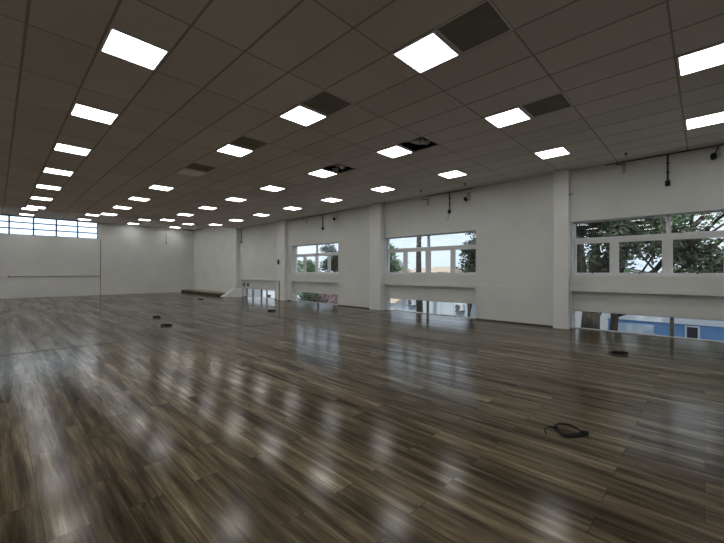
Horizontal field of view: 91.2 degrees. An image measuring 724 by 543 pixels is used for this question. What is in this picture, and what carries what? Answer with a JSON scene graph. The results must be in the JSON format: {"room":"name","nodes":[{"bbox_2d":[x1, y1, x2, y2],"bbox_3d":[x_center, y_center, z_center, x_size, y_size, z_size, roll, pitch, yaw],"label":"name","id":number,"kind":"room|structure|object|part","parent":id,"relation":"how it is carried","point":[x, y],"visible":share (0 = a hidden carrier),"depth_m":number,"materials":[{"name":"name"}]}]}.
{"room":"empty dance studio","nodes":[
{"label":"empty dance studio","id":0,"kind":"room"},
{"bbox_2d":[0,214,193,298],"bbox_3d":[-19.116,-0.954,19.719,0.300,4.850,19.950,0,0,44],"label":"wall","id":1,"kind":"structure","parent":0,"point":[135,259],"depth_m":22.35,"materials":[{"name":"paint"}]},
{"bbox_2d":[8,276,63,277],"bbox_3d":[-17.862,0.285,20.770,0.040,0.100,4.090,0,0,44],"label":"pipe","id":2,"kind":"object","parent":1,"relation":"attached to","point":[8,276],"visible":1,"depth_m":20.09,"materials":[{"name":"grey metal"}]},
{"bbox_2d":[0,214,97,238],"bbox_3d":[-20.107,-2.572,18.659,0.070,1.040,10.040,0,0,44],"label":"window","id":3,"kind":"structure","parent":1,"relation":"in","point":[8,221],"depth_m":20.52,"materials":[{"name":"clear glass"}]},
{"bbox_2d":[100,239,100,294],"bbox_3d":[-16.431,-0.270,22.257,0.030,3.500,0.035,0,0,44],"label":"pipe","id":4,"kind":"object","parent":1,"relation":"attached to","point":[100,239],"visible":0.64,"depth_m":22.25,"materials":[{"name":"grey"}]},
{"bbox_2d":[0,206,210,229],"bbox_3d":[-16.621,-3.113,17.278,6.680,0.030,19.300,0,0,44],"label":"ceiling","id":5,"kind":"structure","parent":0,"point":[6,210],"depth_m":20.65,"materials":[{"name":"tile"}]},
{"bbox_2d":[0,292,723,542],"bbox_3d":[-7.342,1.600,8.303,33.100,0.250,19.930,0,0,44],"label":"floor","id":6,"kind":"structure","parent":0,"point":[387,426],"depth_m":3.40,"materials":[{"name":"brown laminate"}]},
{"bbox_2d":[0,310,384,355],"bbox_3d":[-5.780,1.474,6.757,0.045,0.003,19.280,0,0,44],"label":"trim","id":7,"kind":"structure","parent":6,"relation":"on","point":[383,310],"depth_m":7.94,"materials":[{"name":"grey"}]},
{"bbox_2d":[181,289,225,295],"bbox_3d":[-10.549,1.401,23.806,6.310,0.185,0.890,0,0,44],"label":"platform","id":8,"kind":"object","parent":6,"relation":"on","point":[195,291],"visible":0.75,"depth_m":23.21,"materials":[{"name":"brown wood"}]},
{"bbox_2d":[221,287,242,296],"bbox_3d":[-7.765,1.215,21.053,1.548,0.560,0.566,0,0,-1],"label":"ramp","id":9,"kind":"object","parent":6,"relation":"on","point":[236,292],"visible":1,"depth_m":20.79,"materials":[{"name":"white metal"}]},
{"bbox_2d":[277,220,286,300],"bbox_3d":[-4.171,-0.579,18.482,0.700,4.152,0.198,0,0,44],"label":"column","id":10,"kind":"structure","parent":6,"relation":"on","point":[282,224],"depth_m":18.28,"materials":[{"name":"white paint"}]},
{"bbox_2d":[369,203,383,309],"bbox_3d":[0.572,-0.577,13.892,0.580,4.152,0.198,0,0,44],"label":"column","id":11,"kind":"structure","parent":6,"relation":"on","point":[376,292],"depth_m":13.76,"materials":[{"name":"white paint"}]},
{"bbox_2d":[553,169,570,328],"bbox_3d":[5.268,-0.576,9.348,0.370,4.152,0.198,0,0,44],"label":"column","id":12,"kind":"structure","parent":6,"relation":"on","point":[562,178],"depth_m":9.26,"materials":[{"name":"white paint"}]},
{"bbox_2d":[544,423,588,437],"bbox_3d":[1.853,1.461,3.280,0.376,0.046,0.246,0,0,-9],"label":"cable coil","id":13,"kind":"object","parent":6,"relation":"on","point":[582,432],"visible":1,"depth_m":3.21,"materials":[{"name":"black plastic"}]},
{"bbox_2d":[608,350,628,354],"bbox_3d":[4.627,1.463,6.417,0.330,0.064,0.106,0,0,19],"label":"cable coil","id":14,"kind":"object","parent":6,"relation":"on","point":[614,351],"visible":1,"depth_m":6.38,"materials":[{"name":"black plastic"}]},
{"bbox_2d":[0,0,723,227],"bbox_3d":[-4.937,-2.687,5.970,25.800,0.020,19.300,0,0,44],"label":"ceiling","id":15,"kind":"structure","parent":0,"point":[231,68],"depth_m":5.41,"materials":[{"name":"tile"}]},
{"bbox_2d":[26,205,46,208],"bbox_3d":[-13.529,-2.671,14.716,0.602,0.014,0.602,0,0,44],"label":"recessed light","id":16,"kind":"object","parent":15,"relation":"in","point":[28,206],"visible":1,"depth_m":14.77,"materials":[{"name":"white plastic"}]},
{"bbox_2d":[27,206,45,208],"bbox_3d":[-13.529,-2.672,14.716,0.552,0.008,0.552,0,0,44],"label":"diffuser","id":17,"kind":"object","parent":16,"relation":"attached to","point":[39,207],"depth_m":14.77,"materials":[{"name":"white plastic"}]},
{"bbox_2d":[30,196,52,200],"bbox_3d":[-11.732,-2.671,12.977,0.602,0.014,0.602,0,0,44],"label":"recessed light","id":18,"kind":"object","parent":15,"relation":"in","point":[31,197],"visible":1,"depth_m":12.95,"materials":[{"name":"white plastic"}]},
{"bbox_2d":[35,184,61,190],"bbox_3d":[-9.936,-2.670,11.238,0.602,0.014,0.602,0,0,44],"label":"recessed light","id":19,"kind":"object","parent":15,"relation":"in","point":[37,185],"visible":1,"depth_m":11.25,"materials":[{"name":"white plastic"}]},
{"bbox_2d":[37,185,59,189],"bbox_3d":[-9.936,-2.671,11.239,0.552,0.008,0.552,0,0,44],"label":"diffuser","id":20,"kind":"object","parent":19,"relation":"attached to","point":[38,186],"depth_m":11.25,"materials":[{"name":"white plastic"}]},
{"bbox_2d":[42,167,73,175],"bbox_3d":[-8.139,-2.670,9.500,0.602,0.014,0.602,0,0,44],"label":"recessed light","id":21,"kind":"object","parent":15,"relation":"in","point":[46,169],"visible":1,"depth_m":9.45,"materials":[{"name":"white plastic"}]},
{"bbox_2d":[53,142,91,155],"bbox_3d":[-6.343,-2.669,7.761,0.602,0.014,0.602,0,0,44],"label":"recessed light","id":22,"kind":"object","parent":15,"relation":"in","point":[58,146],"visible":1,"depth_m":7.75,"materials":[{"name":"white plastic"}]},
{"bbox_2d":[69,102,119,124],"bbox_3d":[-4.546,-2.669,6.023,0.602,0.014,0.602,0,0,44],"label":"recessed light","id":23,"kind":"object","parent":15,"relation":"in","point":[79,110],"visible":1,"depth_m":6.01,"materials":[{"name":"white plastic"}]},
{"bbox_2d":[101,213,117,215],"bbox_3d":[-11.790,-2.665,16.512,0.602,0.014,0.602,0,0,44],"label":"recessed light","id":24,"kind":"object","parent":15,"relation":"in","point":[101,213],"visible":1,"depth_m":16.55,"materials":[{"name":"white plastic"}]},
{"bbox_2d":[112,206,132,209],"bbox_3d":[-9.994,-2.665,14.774,0.602,0.014,0.602,0,0,44],"label":"recessed light","id":25,"kind":"object","parent":15,"relation":"in","point":[119,207],"visible":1,"depth_m":14.74,"materials":[{"name":"white plastic"}]},
{"bbox_2d":[113,206,129,208],"bbox_3d":[-9.994,-2.666,14.774,0.552,0.008,0.552,0,0,44],"label":"diffuser","id":26,"kind":"object","parent":25,"relation":"attached to","point":[120,207],"depth_m":14.74,"materials":[{"name":"white plastic"}]},
{"bbox_2d":[99,26,169,70],"bbox_3d":[-2.750,-2.668,4.284,0.602,0.014,0.602,0,0,44],"label":"recessed light","id":27,"kind":"object","parent":15,"relation":"in","point":[117,43],"visible":1,"depth_m":4.25,"materials":[{"name":"white plastic"}]},
{"bbox_2d":[128,197,149,201],"bbox_3d":[-8.197,-2.664,13.035,0.602,0.014,0.602,0,0,44],"label":"recessed light","id":28,"kind":"object","parent":15,"relation":"in","point":[130,198],"visible":1,"depth_m":13.08,"materials":[{"name":"white plastic"}]},
{"bbox_2d":[130,197,148,200],"bbox_3d":[-8.197,-2.665,13.035,0.552,0.008,0.552,0,0,44],"label":"diffuser","id":29,"kind":"object","parent":28,"relation":"attached to","point":[131,198],"depth_m":13.09,"materials":[{"name":"white plastic"}]},
{"bbox_2d":[148,184,173,190],"bbox_3d":[-6.401,-2.664,11.296,0.602,0.014,0.602,0,0,44],"label":"recessed light","id":30,"kind":"object","parent":15,"relation":"in","point":[158,187],"visible":1,"depth_m":11.23,"materials":[{"name":"white plastic"}]},
{"bbox_2d":[176,213,193,215],"bbox_3d":[-8.255,-2.659,16.570,0.602,0.014,0.602,0,0,44],"label":"recessed light","id":31,"kind":"object","parent":15,"relation":"in","point":[183,214],"visible":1,"depth_m":16.51,"materials":[{"name":"white plastic"}]},
{"bbox_2d":[175,168,206,176],"bbox_3d":[-4.604,-2.663,9.558,0.602,0.014,0.602,0,0,44],"label":"recessed light","id":32,"kind":"object","parent":15,"relation":"in","point":[185,171],"visible":1,"depth_m":9.52,"materials":[{"name":"white plastic"}]},
{"bbox_2d":[184,163,216,172],"bbox_3d":[-4.155,-2.685,9.123,0.625,0.030,0.625,0,0,44],"label":"tile","id":33,"kind":"structure","parent":15,"relation":"attached to","point":[194,166],"depth_m":9.11,"materials":[{"name":"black tile"}]},
{"bbox_2d":[198,206,216,209],"bbox_3d":[-6.459,-2.658,14.832,0.602,0.014,0.602,0,0,44],"label":"recessed light","id":34,"kind":"object","parent":15,"relation":"in","point":[201,207],"visible":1,"depth_m":14.74,"materials":[{"name":"white plastic"}]},
{"bbox_2d":[215,144,253,156],"bbox_3d":[-2.808,-2.663,7.819,0.602,0.014,0.602,0,0,44],"label":"recessed light","id":35,"kind":"object","parent":15,"relation":"in","point":[229,149],"visible":1,"depth_m":7.79,"materials":[{"name":"white plastic"}]},
{"bbox_2d":[224,197,246,201],"bbox_3d":[-4.662,-2.657,13.093,0.602,0.014,0.602,0,0,44],"label":"recessed light","id":36,"kind":"object","parent":15,"relation":"in","point":[230,198],"visible":1,"depth_m":13.07,"materials":[{"name":"white plastic"}]},
{"bbox_2d":[226,198,243,201],"bbox_3d":[-4.662,-2.658,13.093,0.552,0.008,0.552,0,0,44],"label":"diffuser","id":37,"kind":"object","parent":36,"relation":"attached to","point":[230,199],"depth_m":13.07,"materials":[{"name":"white plastic"}]},
{"bbox_2d":[228,135,269,150],"bbox_3d":[-2.359,-2.684,7.385,0.625,0.030,0.625,0,0,44],"label":"tile","id":38,"kind":"structure","parent":15,"relation":"attached to","point":[242,141],"depth_m":7.40,"materials":[{"name":"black tile"}]},
{"bbox_2d":[254,213,268,216],"bbox_3d":[-4.720,-2.652,16.628,0.602,0.014,0.602,0,0,44],"label":"recessed light","id":39,"kind":"object","parent":15,"relation":"in","point":[258,214],"visible":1,"depth_m":16.52,"materials":[{"name":"white plastic"}]},
{"bbox_2d":[259,185,285,191],"bbox_3d":[-2.866,-2.657,11.354,0.602,0.014,0.602,0,0,44],"label":"recessed light","id":40,"kind":"object","parent":15,"relation":"in","point":[269,187],"visible":1,"depth_m":11.33,"materials":[{"name":"white plastic"}]},
{"bbox_2d":[261,186,282,190],"bbox_3d":[-2.866,-2.658,11.354,0.552,0.008,0.552,0,0,44],"label":"diffuser","id":41,"kind":"object","parent":40,"relation":"attached to","point":[271,188],"depth_m":11.33,"materials":[{"name":"white plastic"}]},
{"bbox_2d":[282,206,302,209],"bbox_3d":[-2.924,-2.651,14.889,0.602,0.014,0.602,0,0,44],"label":"recessed light","id":42,"kind":"object","parent":15,"relation":"in","point":[290,207],"visible":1,"depth_m":14.89,"materials":[{"name":"white plastic"}]},
{"bbox_2d":[284,207,300,209],"bbox_3d":[-2.924,-2.652,14.889,0.552,0.008,0.552,0,0,44],"label":"diffuser","id":43,"kind":"object","parent":42,"relation":"attached to","point":[290,208],"depth_m":14.89,"materials":[{"name":"white plastic"}]},
{"bbox_2d":[278,104,327,126],"bbox_3d":[-1.011,-2.662,6.081,0.602,0.014,0.602,0,0,44],"label":"recessed light","id":44,"kind":"object","parent":15,"relation":"in","point":[299,114],"visible":1,"depth_m":6.05,"materials":[{"name":"white plastic"}]},
{"bbox_2d":[307,169,337,177],"bbox_3d":[-1.069,-2.656,9.616,0.602,0.014,0.602,0,0,44],"label":"recessed light","id":45,"kind":"object","parent":15,"relation":"in","point":[322,173],"visible":0.94,"depth_m":9.60,"materials":[{"name":"white plastic"}]},
{"bbox_2d":[309,170,334,176],"bbox_3d":[-1.069,-2.657,9.616,0.552,0.008,0.552,0,0,44],"label":"diffuser","id":46,"kind":"object","parent":45,"relation":"attached to","point":[320,173],"depth_m":9.59,"materials":[{"name":"white plastic"}]},
{"bbox_2d":[299,90,353,115],"bbox_3d":[-0.562,-2.684,5.646,0.625,0.030,0.625,0,0,44],"label":"tile","id":47,"kind":"structure","parent":15,"relation":"attached to","point":[325,102],"depth_m":5.64,"materials":[{"name":"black tile"}]},
{"bbox_2d":[322,198,341,201],"bbox_3d":[-1.127,-2.651,13.151,0.602,0.014,0.602,0,0,44],"label":"recessed light","id":48,"kind":"object","parent":15,"relation":"in","point":[326,199],"visible":1,"depth_m":13.19,"materials":[{"name":"white plastic"}]},
{"bbox_2d":[332,168,338,173],"bbox_3d":[-0.696,-2.625,9.283,0.170,0.136,0.170,0,0,44],"label":"dome camera","id":49,"kind":"object","parent":15,"relation":"attached to","point":[335,170],"visible":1,"depth_m":9.23,"materials":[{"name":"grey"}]},
{"bbox_2d":[329,164,345,169],"bbox_3d":[-0.596,-2.770,9.145,0.438,0.252,0.614,0,0,44],"label":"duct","id":50,"kind":"object","parent":15,"relation":"attached to","point":[342,167],"visible":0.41,"depth_m":9.05,"materials":[{"name":"grey metal"}]},
{"bbox_2d":[370,186,395,191],"bbox_3d":[0.669,-2.650,11.412,0.602,0.014,0.602,0,0,44],"label":"recessed light","id":51,"kind":"object","parent":15,"relation":"in","point":[382,188],"visible":1,"depth_m":11.44,"materials":[{"name":"white plastic"}]},
{"bbox_2d":[376,145,413,157],"bbox_3d":[0.727,-2.656,7.878,0.602,0.014,0.602,0,0,44],"label":"recessed light","id":52,"kind":"object","parent":15,"relation":"in","point":[395,151],"visible":1,"depth_m":7.83,"materials":[{"name":"white plastic"}]},
{"bbox_2d":[407,137,430,144],"bbox_3d":[1.185,-2.769,7.424,0.484,0.255,0.615,0,0,44],"label":"duct","id":53,"kind":"object","parent":15,"relation":"attached to","point":[421,140],"visible":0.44,"depth_m":7.35,"materials":[{"name":"grey metal"}]},
{"bbox_2d":[391,30,460,73],"bbox_3d":[0.785,-2.661,4.342,0.602,0.014,0.602,0,0,44],"label":"recessed light","id":54,"kind":"object","parent":15,"relation":"in","point":[429,51],"visible":1,"depth_m":4.32,"materials":[{"name":"white plastic"}]},
{"bbox_2d":[437,170,467,178],"bbox_3d":[2.466,-2.650,9.674,0.602,0.014,0.602,0,0,44],"label":"recessed light","id":55,"kind":"object","parent":15,"relation":"in","point":[455,173],"visible":1,"depth_m":9.67,"materials":[{"name":"white plastic"}]},
{"bbox_2d":[439,171,465,177],"bbox_3d":[2.466,-2.651,9.674,0.552,0.008,0.552,0,0,44],"label":"diffuser","id":56,"kind":"object","parent":55,"relation":"attached to","point":[451,174],"depth_m":9.67,"materials":[{"name":"white plastic"}]},
{"bbox_2d":[435,0,512,53],"bbox_3d":[1.234,-2.683,3.908,0.625,0.030,0.625,0,0,44],"label":"tile","id":57,"kind":"structure","parent":15,"relation":"attached to","point":[483,23],"depth_m":3.88,"materials":[{"name":"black tile"}]},
{"bbox_2d":[483,106,531,127],"bbox_3d":[2.524,-2.655,6.139,0.602,0.014,0.602,0,0,44],"label":"recessed light","id":58,"kind":"object","parent":15,"relation":"in","point":[515,115],"visible":1,"depth_m":6.11,"materials":[{"name":"white plastic"}]},
{"bbox_2d":[520,92,572,117],"bbox_3d":[2.973,-2.677,5.704,0.625,0.030,0.625,0,0,44],"label":"tile","id":59,"kind":"structure","parent":15,"relation":"attached to","point":[556,102],"depth_m":5.69,"materials":[{"name":"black tile"}]},
{"bbox_2d":[534,146,570,159],"bbox_3d":[4.262,-2.649,7.936,0.602,0.014,0.602,0,0,44],"label":"recessed light","id":60,"kind":"object","parent":15,"relation":"in","point":[559,151],"visible":1,"depth_m":7.93,"materials":[{"name":"white plastic"}]},
{"bbox_2d":[676,42,723,76],"bbox_3d":[4.320,-2.655,4.400,0.602,0.014,0.602,0,0,44],"label":"recessed light","id":61,"kind":"object","parent":15,"relation":"in","point":[712,56],"visible":1,"depth_m":4.43,"materials":[{"name":"white plastic"}]},
{"bbox_2d":[684,111,723,129],"bbox_3d":[6.059,-2.648,6.197,0.602,0.014,0.602,0,0,44],"label":"recessed light","id":62,"kind":"object","parent":15,"relation":"in","point":[718,117],"visible":1,"depth_m":6.21,"materials":[{"name":"white plastic"}]},
{"bbox_2d":[323,141,436,172],"bbox_3d":[-7.326,-3.450,8.319,33.100,0.150,19.950,0,0,44],"label":"ceiling","id":63,"kind":"structure","parent":0,"point":[414,147],"depth_m":9.59,"materials":[{"name":"grey"}]},
{"bbox_2d":[248,289,607,329],"bbox_3d":[-11.718,5.712,66.983,290.000,0.300,200.000,0,0,44],"label":"floor","id":64,"kind":"structure","parent":0,"point":[257,292],"depth_m":43.10,"materials":[{"name":"concrete"}]},
{"bbox_2d":[263,290,337,303],"bbox_3d":[-7.471,2.935,45.487,8.800,5.200,7.800,0,0,44],"label":"house","id":65,"kind":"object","parent":64,"relation":"on","point":[271,293],"visible":0.05,"depth_m":44.34,"materials":[{"name":"white"}]},
{"bbox_2d":[297,292,308,300],"bbox_3d":[-4.661,3.376,27.534,2.629,4.282,2.746,0,0,39],"label":"tree","id":66,"kind":"object","parent":64,"relation":"on","point":[299,294],"visible":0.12,"depth_m":27.62,"materials":[{"name":"green plant"}]},
{"bbox_2d":[297,258,320,271],"bbox_3d":[-5.132,2.104,34.031,3.189,6.853,5.270,0,0,-27],"label":"tree","id":67,"kind":"object","parent":64,"relation":"on","point":[310,267],"visible":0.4,"depth_m":32.52,"materials":[{"name":"green plant"}]},
{"bbox_2d":[299,293,326,302],"bbox_3d":[-3.437,3.333,25.416,2.237,4.359,2.836,0,0,-38],"label":"tree","id":68,"kind":"object","parent":64,"relation":"on","point":[312,297],"visible":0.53,"depth_m":24.86,"materials":[{"name":"green plant"}]},
{"bbox_2d":[318,244,337,299],"bbox_3d":[-2.166,1.542,29.732,3.658,7.983,2.645,0,0,44],"label":"tree","id":69,"kind":"object","parent":64,"relation":"on","point":[334,261],"visible":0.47,"depth_m":29.52,"materials":[{"name":"green plant"}]},
{"bbox_2d":[319,293,337,303],"bbox_3d":[-2.315,3.322,25.267,2.500,4.400,2.830,0,0,44],"label":"tree","id":70,"kind":"object","parent":64,"relation":"on","point":[324,296],"visible":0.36,"depth_m":24.94,"materials":[{"name":"pink plant"}]},
{"bbox_2d":[390,298,401,309],"bbox_3d":[3.261,3.443,37.883,6.800,4.200,7.800,0,0,44],"label":"house","id":71,"kind":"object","parent":64,"relation":"on","point":[395,304],"visible":0.04,"depth_m":33.47,"materials":[{"name":"white"}]},
{"bbox_2d":[390,243,408,271],"bbox_3d":[1.418,1.831,20.797,2.537,7.364,2.242,0,0,20],"label":"tree","id":72,"kind":"object","parent":64,"relation":"on","point":[393,268],"visible":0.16,"depth_m":20.41,"materials":[{"name":"green plant"}]},
{"bbox_2d":[416,237,422,311],"bbox_3d":[3.075,0.904,17.831,2.077,9.237,1.402,0,0,25],"label":"tree","id":73,"kind":"object","parent":64,"relation":"on","point":[419,303],"visible":0.04,"depth_m":17.70,"materials":[{"name":"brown plant"}]},
{"bbox_2d":[410,268,432,271],"bbox_3d":[16.522,2.406,91.850,6.800,6.500,7.800,0,0,44],"label":"house","id":74,"kind":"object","parent":64,"relation":"on","point":[422,269],"visible":0.02,"depth_m":91.92,"materials":[{"name":"white"}]},
{"bbox_2d":[402,299,474,316],"bbox_3d":[6.177,3.272,21.843,5.900,4.500,5.400,0,0,44],"label":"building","id":75,"kind":"structure","parent":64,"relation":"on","point":[447,308],"depth_m":20.00,"materials":[{"name":"blue paint"}]},
{"bbox_2d":[407,299,415,305],"bbox_3d":[2.969,1.865,21.260,0.520,0.420,0.262,0,0,44],"label":"air conditioner","id":76,"kind":"object","parent":75,"relation":"attached to","point":[409,302],"visible":0.91,"depth_m":21.13,"materials":[{"name":"grey"}]},
{"bbox_2d":[454,303,464,311],"bbox_3d":[5.247,1.946,19.055,0.520,0.420,0.262,0,0,44],"label":"air conditioner","id":77,"kind":"object","parent":75,"relation":"attached to","point":[457,307],"visible":1,"depth_m":18.94,"materials":[{"name":"white"}]},
{"bbox_2d":[431,266,461,271],"bbox_3d":[19.501,2.247,82.706,5.800,6.800,6.800,0,0,44],"label":"house","id":78,"kind":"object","parent":64,"relation":"on","point":[435,269],"visible":0.06,"depth_m":81.75,"materials":[{"name":"beige paint"}]},
{"bbox_2d":[456,232,475,316],"bbox_3d":[5.439,1.515,16.817,2.338,8.003,2.426,0,0,-43],"label":"tree","id":79,"kind":"object","parent":64,"relation":"on","point":[469,265],"visible":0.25,"depth_m":16.66,"materials":[{"name":"green plant"}]},
{"bbox_2d":[576,217,665,328],"bbox_3d":[8.930,1.097,13.071,3.942,8.893,4.792,0,0,31],"label":"tree","id":80,"kind":"object","parent":64,"relation":"on","point":[597,264],"visible":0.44,"depth_m":12.24,"materials":[{"name":"green plant"}]},
{"bbox_2d":[585,212,723,272],"bbox_3d":[21.776,-0.021,25.071,7.149,11.190,13.004,0,0,-41],"label":"tree","id":81,"kind":"object","parent":64,"relation":"on","point":[681,218],"visible":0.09,"depth_m":24.86,"materials":[{"name":"green plant"}]},
{"bbox_2d":[605,313,723,340],"bbox_3d":[19.771,3.819,16.478,12.900,3.440,7.400,0,0,44],"label":"house","id":82,"kind":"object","parent":64,"relation":"on","point":[683,327],"visible":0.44,"depth_m":16.51,"materials":[{"name":"paint"}]},
{"bbox_3d":[13.419,4.054,17.608,1.700,2.950,0.050,0,0,44],"label":"garage door","id":83,"kind":"part","parent":82,"relation":"part of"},
{"bbox_3d":[14.964,2.820,16.054,0.360,0.580,0.040,0,0,44],"label":"pane","id":84,"kind":"part","parent":82,"relation":"part of","materials":[{"name":"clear glass"}]},
{"bbox_2d":[609,212,723,330],"bbox_3d":[12.527,0.622,13.310,4.636,9.845,6.580,0,0,-38],"label":"tree","id":85,"kind":"object","parent":64,"relation":"on","point":[684,250],"visible":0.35,"depth_m":12.72,"materials":[{"name":"green plant"}]},
{"bbox_2d":[194,144,723,328],"bbox_3d":[-0.609,-0.926,15.260,33.100,4.850,0.620,0,0,44],"label":"wall","id":86,"kind":"structure","parent":0,"point":[512,221],"depth_m":10.40,"materials":[{"name":"paint"}]},
{"bbox_2d":[8,206,240,228],"bbox_3d":[-14.214,-2.901,14.948,0.020,0.453,19.300,0,0,44],"label":"trim","id":87,"kind":"structure","parent":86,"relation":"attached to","point":[8,206],"depth_m":17.19,"materials":[{"name":"metal"}]},
{"bbox_2d":[244,288,274,298],"bbox_3d":[-5.910,1.260,20.640,3.800,0.474,0.060,0,0,44],"label":"window","id":88,"kind":"structure","parent":86,"relation":"in","point":[244,288],"depth_m":21.22,"materials":[{"name":"white metal"}]},
{"bbox_2d":[295,243,337,273],"bbox_3d":[-2.166,-0.599,17.009,3.530,1.405,0.101,0,0,44],"label":"window","id":89,"kind":"structure","parent":86,"relation":"in","point":[316,255],"depth_m":17.00,"materials":[{"name":"white metal"}]},
{"bbox_3d":[-3.155,-0.349,17.966,0.768,0.815,0.048,0,0,44],"label":"sash","id":90,"kind":"part","parent":89,"relation":"part of","materials":[{"name":"white metal"}]},
{"bbox_3d":[-2.514,-0.349,17.346,0.848,0.815,0.048,0,0,44],"label":"sash","id":91,"kind":"part","parent":89,"relation":"part of","materials":[{"name":"clear glass"}]},
{"bbox_3d":[-1.206,-0.348,16.080,0.782,0.815,0.048,0,0,44],"label":"sash","id":92,"kind":"part","parent":89,"relation":"part of","materials":[{"name":"white metal"}]},
{"bbox_2d":[295,292,337,304],"bbox_3d":[-2.163,1.261,17.013,3.530,0.474,0.060,0,0,44],"label":"window","id":93,"kind":"structure","parent":86,"relation":"in","point":[295,292],"depth_m":16.94,"materials":[{"name":"white metal"}]},
{"bbox_2d":[287,300,571,328],"bbox_3d":[3.255,1.482,11.417,22.200,0.035,0.012,0,0,44],"label":"baseboard","id":94,"kind":"structure","parent":86,"relation":"attached to","point":[287,300],"depth_m":10.48,"materials":[{"name":"grey"}]},
{"bbox_2d":[387,298,474,317],"bbox_3d":[2.372,1.262,12.625,3.790,0.474,0.060,0,0,44],"label":"window","id":95,"kind":"structure","parent":86,"relation":"in","point":[427,301],"depth_m":12.62,"materials":[{"name":"white metal"}]},
{"bbox_3d":[2.346,1.262,12.649,0.070,0.433,0.060,0,0,44],"label":"post","id":96,"kind":"part","parent":95,"relation":"part of","materials":[{"name":"grey metal"}]},
{"bbox_2d":[387,231,475,274],"bbox_3d":[2.369,-0.597,12.621,3.790,1.405,0.101,0,0,44],"label":"window","id":97,"kind":"structure","parent":86,"relation":"in","point":[428,249],"depth_m":12.59,"materials":[{"name":"white metal"}]},
{"bbox_3d":[1.307,-0.348,13.649,0.825,0.815,0.048,0,0,44],"label":"sash","id":98,"kind":"part","parent":97,"relation":"part of","materials":[{"name":"clear glass"}]},
{"bbox_3d":[1.995,-0.347,12.983,0.910,0.815,0.048,0,0,44],"label":"sash","id":99,"kind":"part","parent":97,"relation":"part of","materials":[{"name":"clear glass"}]},
{"bbox_3d":[2.713,-0.347,12.287,0.910,0.815,0.048,0,0,44],"label":"sash","id":100,"kind":"part","parent":97,"relation":"part of","materials":[{"name":"clear glass"}]},
{"bbox_3d":[3.400,-0.347,11.623,0.840,0.815,0.048,0,0,44],"label":"sash","id":101,"kind":"part","parent":97,"relation":"part of","materials":[{"name":"clear glass"}]},
{"bbox_2d":[446,193,450,220],"bbox_3d":[2.871,-2.146,11.796,0.171,0.941,0.065,0,0,44],"label":"hanging cable","id":102,"kind":"object","parent":86,"relation":"attached to","point":[449,210],"visible":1,"depth_m":11.76,"materials":[{"name":"grey"}]},
{"bbox_2d":[426,188,473,196],"bbox_3d":[2.890,-2.630,11.793,1.750,0.022,0.022,0,0,44],"label":"conduit","id":103,"kind":"object","parent":86,"relation":"attached to","point":[470,188],"visible":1,"depth_m":11.72,"materials":[{"name":"grey metal"}]},
{"bbox_2d":[463,192,470,200],"bbox_3d":[3.331,-2.377,11.263,0.159,0.287,0.191,0,0,44],"label":"camera","id":104,"kind":"object","parent":86,"relation":"attached to","point":[469,193],"visible":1,"depth_m":11.28,"materials":[{"name":"grey"}]},
{"bbox_2d":[240,278,723,327],"bbox_3d":[1.867,0.949,12.786,26.100,1.100,0.022,0,0,44],"label":"trim","id":105,"kind":"structure","parent":86,"relation":"attached to","point":[512,303],"depth_m":10.41,"materials":[{"name":"paint"}]},
{"bbox_2d":[616,163,625,173],"bbox_3d":[6.197,-2.479,8.476,0.260,0.240,0.092,0,0,-19],"label":"wall bracket","id":106,"kind":"object","parent":86,"relation":"attached to","point":[623,164],"visible":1,"depth_m":8.51,"materials":[{"name":"grey metal"}]},
{"bbox_3d":[6.266,-2.479,8.487,0.080,0.240,0.100,0,0,44],"label":"bracket plate","id":107,"kind":"part","parent":106,"relation":"part of","materials":[{"name":"grey"}]},
{"bbox_2d":[574,210,723,276],"bbox_3d":[7.022,-0.596,8.119,3.800,1.405,0.101,0,0,44],"label":"window","id":108,"kind":"structure","parent":86,"relation":"in","point":[667,239],"depth_m":8.27,"materials":[{"name":"white metal"}]},
{"bbox_3d":[5.957,-0.346,9.149,0.827,0.815,0.048,0,0,44],"label":"sash","id":109,"kind":"part","parent":108,"relation":"part of","materials":[{"name":"white metal"}]},
{"bbox_3d":[6.647,-0.346,8.481,0.912,0.815,0.048,0,0,44],"label":"sash","id":110,"kind":"part","parent":108,"relation":"part of","materials":[{"name":"white metal"}]},
{"bbox_3d":[7.367,-0.346,7.784,0.912,0.815,0.048,0,0,44],"label":"sash","id":111,"kind":"part","parent":108,"relation":"part of","materials":[{"name":"white metal"}]},
{"bbox_2d":[574,310,723,341],"bbox_3d":[7.025,1.264,8.122,3.800,0.474,0.060,0,0,44],"label":"window","id":112,"kind":"structure","parent":86,"relation":"in","point":[671,318],"depth_m":8.08,"materials":[{"name":"clear glass"}]},
{"bbox_3d":[7.068,1.263,8.081,0.070,0.433,0.060,0,0,44],"label":"post","id":113,"kind":"part","parent":112,"relation":"part of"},
{"bbox_2d":[607,144,723,164],"bbox_3d":[7.202,-2.629,7.621,3.250,0.022,0.022,0,0,44],"label":"conduit","id":114,"kind":"object","parent":86,"relation":"attached to","point":[721,144],"visible":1,"depth_m":7.94,"materials":[{"name":"grey metal"}]},
{"bbox_2d":[665,155,669,185],"bbox_3d":[6.852,-2.267,7.943,0.090,0.696,0.065,0,0,44],"label":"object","id":115,"kind":"object","parent":86,"relation":"attached to","point":[667,183],"visible":1,"depth_m":7.93,"materials":[{"name":"grey metal"}]},
{"bbox_2d":[710,146,720,159],"bbox_3d":[7.355,-2.475,7.369,0.159,0.287,0.191,0,0,44],"label":"camera","id":116,"kind":"object","parent":86,"relation":"attached to","point":[717,154],"visible":1,"depth_m":7.38,"materials":[{"name":"grey plastic"}]},
{"bbox_3d":[7.415,-2.499,7.375,0.080,0.240,0.100,0,0,44],"label":"bracket plate","id":117,"kind":"part","parent":116,"relation":"part of","materials":[{"name":"grey metal"}]}
]}

